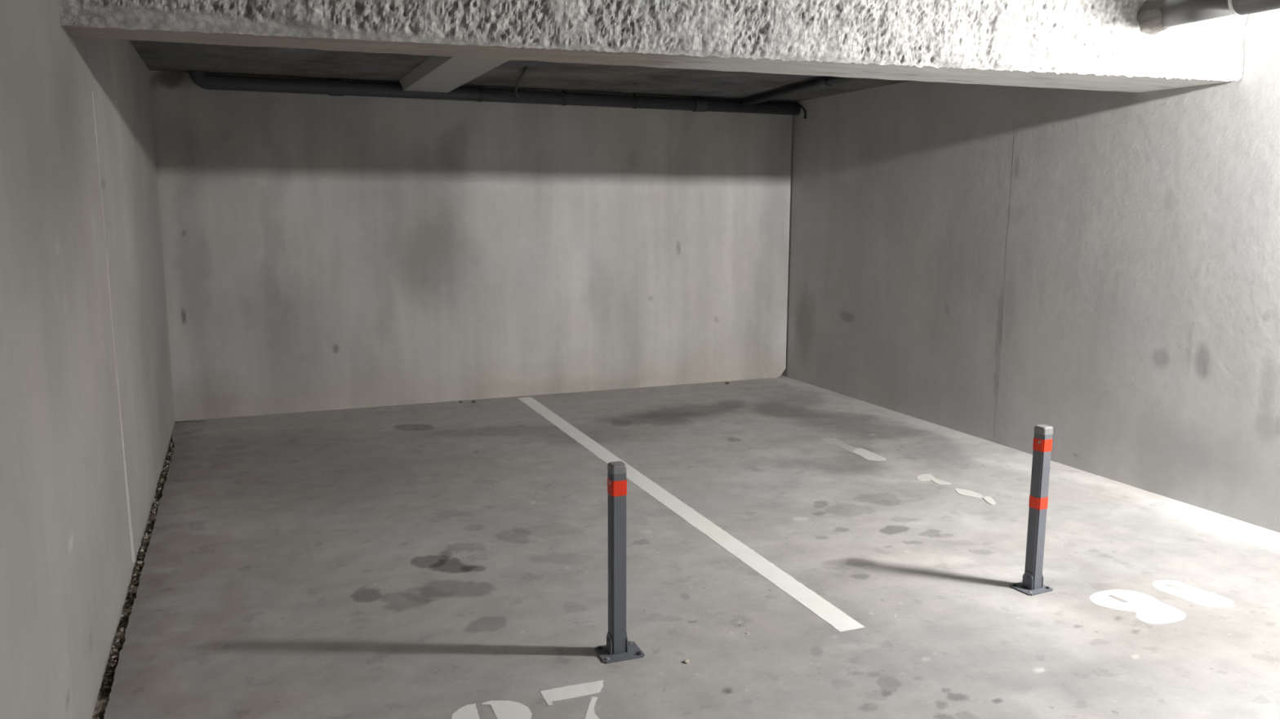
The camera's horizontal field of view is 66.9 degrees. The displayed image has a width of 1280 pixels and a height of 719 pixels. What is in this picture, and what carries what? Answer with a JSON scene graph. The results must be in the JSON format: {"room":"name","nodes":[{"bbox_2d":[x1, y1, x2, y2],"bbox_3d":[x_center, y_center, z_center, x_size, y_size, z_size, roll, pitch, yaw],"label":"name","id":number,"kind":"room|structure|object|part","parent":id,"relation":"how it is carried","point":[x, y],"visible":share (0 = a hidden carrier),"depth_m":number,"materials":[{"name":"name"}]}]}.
{"room":"parking garage","nodes":[
{"label":"parking garage","id":0,"kind":"room"},
{"bbox_2d":[0,0,175,718],"bbox_3d":[-0.496,0.354,-0.323,0.210,2.740,15.682,-4,10,-22],"label":"wall","id":1,"kind":"structure","parent":0,"point":[87,420],"depth_m":3.00,"materials":[{"name":"concrete"}]},
{"bbox_2d":[149,70,792,421],"bbox_3d":[-1.023,-1.000,7.757,5.042,2.620,0.120,-4,10,-22],"label":"wall","id":2,"kind":"structure","parent":0,"point":[321,252],"depth_m":7.55,"materials":[{"name":"concrete"}]},
{"bbox_2d":[188,70,800,115],"bbox_3d":[-0.855,-2.048,7.524,4.808,0.132,0.114,-4,10,-22],"label":"pipe","id":3,"kind":"object","parent":2,"relation":"attached to","point":[210,82],"visible":1,"depth_m":7.36,"materials":[{"name":"grey plastic"}]},
{"bbox_2d":[328,79,343,96],"bbox_3d":[-2.191,-1.958,6.984,0.100,0.114,0.114,-4,10,-22],"label":"socket","id":4,"kind":"object","parent":3,"relation":"attached to","point":[335,87],"depth_m":6.94,"materials":[{"name":"grey plastic"}]},
{"bbox_2d":[692,97,707,111],"bbox_3d":[0.492,-2.122,8.071,0.100,0.114,0.114,-4,10,-22],"label":"socket","id":5,"kind":"object","parent":3,"relation":"attached to","point":[700,104],"depth_m":8.03,"materials":[{"name":"grey plastic"}]},
{"bbox_2d":[798,104,806,118],"bbox_3d":[1.390,-2.133,8.339,0.039,0.125,0.116,-4,10,-22],"label":"cable","id":6,"kind":"object","parent":3,"relation":"hanging from","point":[801,105],"visible":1,"depth_m":8.30,"materials":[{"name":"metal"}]},
{"bbox_2d":[129,40,911,102],"bbox_3d":[-0.297,-1.927,5.839,5.054,0.180,3.662,-4,10,-22],"label":"ceiling","id":7,"kind":"structure","parent":0,"point":[156,55],"depth_m":6.65,"materials":[{"name":"concrete"}]},
{"bbox_2d":[399,55,509,92],"bbox_3d":[-0.929,-1.765,5.591,0.390,0.075,3.440,-4,10,-22],"label":"rib","id":8,"kind":"object","parent":7,"relation":"attached to","point":[437,73],"visible":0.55,"depth_m":6.20,"materials":[{"name":"concrete"}]},
{"bbox_2d":[514,66,528,100],"bbox_3d":[-0.850,-1.956,6.883,0.062,0.113,1.118,-1,9,-9],"label":"hanging cable","id":9,"kind":"object","parent":7,"relation":"hanging from","point":[526,67],"visible":1,"depth_m":6.79,"materials":[{"name":"rubber"}]},
{"bbox_2d":[742,75,857,106],"bbox_3d":[1.341,-1.904,6.554,0.075,0.076,3.341,-2,9,-15],"label":"pipe","id":10,"kind":"object","parent":7,"relation":"attached to","point":[824,81],"visible":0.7,"depth_m":7.12,"materials":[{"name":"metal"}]},
{"bbox_2d":[817,75,832,88],"bbox_3d":[1.289,-1.933,6.735,0.075,0.076,0.101,-2,9,-15],"label":"socket","id":11,"kind":"object","parent":10,"relation":"attached to","point":[822,82],"depth_m":6.71,"materials":[{"name":"grey plastic"}]},
{"bbox_2d":[103,375,1279,718],"bbox_3d":[1.970,1.496,0.885,5.158,0.120,15.682,-4,10,-22],"label":"floor","id":12,"kind":"structure","parent":0,"point":[433,560],"depth_m":4.12,"materials":[{"name":"concrete"}]},
{"bbox_2d":[92,439,173,718],"bbox_3d":[-1.834,1.030,3.400,0.044,0.044,6.900,-4,10,-22],"label":"gravel","id":13,"kind":"object","parent":12,"relation":"on","point":[103,700],"visible":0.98,"depth_m":3.81,"materials":[{"name":"gravel"},{"name":"stone"}]},
{"bbox_2d":[451,700,532,718],"bbox_3d":[-0.430,1.103,2.909,0.240,0.001,0.320,-4,10,-22],"label":"painted digit","id":14,"kind":"object","parent":12,"relation":"on","point":[507,709],"visible":1,"depth_m":3.00,"materials":[{"name":"white paint"}]},
{"bbox_2d":[540,680,603,718],"bbox_3d":[-0.164,1.086,3.017,0.216,0.001,0.317,-4,10,-22],"label":"painted digit","id":15,"kind":"object","parent":12,"relation":"on","point":[590,688],"visible":1,"depth_m":3.11,"materials":[{"name":"white paint"}]},
{"bbox_2d":[594,461,644,663],"bbox_3d":[-0.071,0.690,3.339,0.150,0.682,0.125,-3,10,-20],"label":"bollard","id":16,"kind":"object","parent":12,"relation":"on","point":[617,648],"visible":1,"depth_m":3.33,"materials":[{"name":"metal"}]},
{"bbox_3d":[-0.079,0.700,3.346,0.053,0.648,0.053,-3,10,-20],"label":"post","id":17,"kind":"part","parent":16,"relation":"part of","materials":[{"name":"grey metal"}]},
{"bbox_3d":[-0.073,1.024,3.392,0.150,0.006,0.125,-3,10,-20],"label":"plate","id":18,"kind":"part","parent":16,"relation":"part of","materials":[{"name":"grey metal"}]},
{"bbox_2d":[517,397,865,631],"bbox_3d":[-0.079,0.654,5.725,0.119,0.001,4.671,-3,10,-21],"label":"painted line","id":19,"kind":"object","parent":12,"relation":"on","point":[839,620],"visible":0.94,"depth_m":4.58,"materials":[{"name":"white paint"}]},
{"bbox_2d":[822,438,857,453],"bbox_3d":[1.317,0.560,6.344,0.133,0.001,0.398,-4,10,-22],"label":"faded dash","id":20,"kind":"object","parent":12,"relation":"on","point":[837,442],"visible":1,"depth_m":6.38,"materials":[{"name":"paint"}]},
{"bbox_2d":[853,448,886,460],"bbox_3d":[1.427,0.599,6.101,0.137,0.002,0.308,-4,10,-22],"label":"faded dash","id":21,"kind":"object","parent":12,"relation":"on","point":[865,454],"visible":1,"depth_m":6.09,"materials":[{"name":"paint"}]},
{"bbox_2d":[916,473,951,484],"bbox_3d":[1.666,0.688,5.545,0.146,0.002,0.216,-4,10,-22],"label":"faded dash","id":22,"kind":"object","parent":12,"relation":"on","point":[927,477],"visible":1,"depth_m":5.55,"materials":[{"name":"paint"}]},
{"bbox_2d":[955,488,982,498],"bbox_3d":[1.786,0.730,5.283,0.107,0.003,0.185,-4,10,-22],"label":"faded dash","id":23,"kind":"object","parent":12,"relation":"on","point":[961,491],"visible":1,"depth_m":5.28,"materials":[{"name":"paint"}]},
{"bbox_2d":[982,496,995,505],"bbox_3d":[1.858,0.751,5.152,0.046,0.004,0.143,1,9,6],"label":"faded dash","id":24,"kind":"object","parent":12,"relation":"on","point":[988,500],"visible":1,"depth_m":5.15,"materials":[{"name":"paint"}]},
{"bbox_2d":[1009,424,1053,595],"bbox_3d":[1.605,0.603,3.923,0.135,0.682,0.115,-4,10,-26],"label":"bollard","id":25,"kind":"object","parent":12,"relation":"on","point":[1032,584],"visible":1,"depth_m":3.91,"materials":[{"name":"metal"}]},
{"bbox_3d":[1.604,0.937,3.977,0.135,0.006,0.115,-4,10,-26],"label":"plate","id":26,"kind":"part","parent":25,"relation":"part of","materials":[{"name":"grey metal"}]},
{"bbox_3d":[1.612,0.613,3.929,0.053,0.648,0.053,-4,10,-26],"label":"post","id":27,"kind":"part","parent":25,"relation":"part of","materials":[{"name":"grey metal"}]},
{"bbox_2d":[1089,590,1186,624],"bbox_3d":[1.949,0.968,3.804,0.268,0.001,0.321,-4,10,-22],"label":"painted digit","id":28,"kind":"object","parent":12,"relation":"on","point":[1148,610],"visible":1,"depth_m":3.80,"materials":[{"name":"white paint"}]},
{"bbox_2d":[1152,580,1234,608],"bbox_3d":[2.232,0.949,3.927,0.164,0.001,0.303,-5,10,-29],"label":"painted digit","id":29,"kind":"object","parent":12,"relation":"on","point":[1190,593],"visible":1,"depth_m":3.92,"materials":[{"name":"white paint"}]},
{"bbox_2d":[781,8,1279,533],"bbox_3d":[4.362,0.056,1.644,0.200,2.740,15.682,-4,10,-22],"label":"wall","id":30,"kind":"structure","parent":0,"point":[995,264],"depth_m":5.81,"materials":[{"name":"concrete"}]},
{"bbox_3d":[1.939,-1.245,0.419,5.454,0.200,16.062,-4,10,-22],"label":"ceiling","id":31,"kind":"structure","parent":0,"visible":0},
{"bbox_2d":[58,0,1248,92],"bbox_3d":[0.459,-1.476,4.040,5.065,0.498,0.603,-3,10,-21],"label":"concrete beam","id":32,"kind":"structure","parent":31,"relation":"attached to","point":[1095,45],"depth_m":3.96,"materials":[{"name":"white concrete"}]},
{"bbox_2d":[1137,0,1279,35],"bbox_3d":[2.589,-1.564,3.980,0.184,0.290,1.149,-4,10,-22],"label":"drain pipe","id":33,"kind":"object","parent":32,"relation":"attached to","point":[1154,16],"visible":1,"depth_m":4.27,"materials":[{"name":"grey plastic"}]},
{"bbox_2d":[1231,0,1279,14],"bbox_3d":[2.675,-1.541,3.770,0.138,0.269,0.694,-4,10,-22],"label":"socket","id":34,"kind":"object","parent":33,"relation":"attached to","point":[1238,6],"depth_m":4.02,"materials":[{"name":"grey plastic"}]}
]}

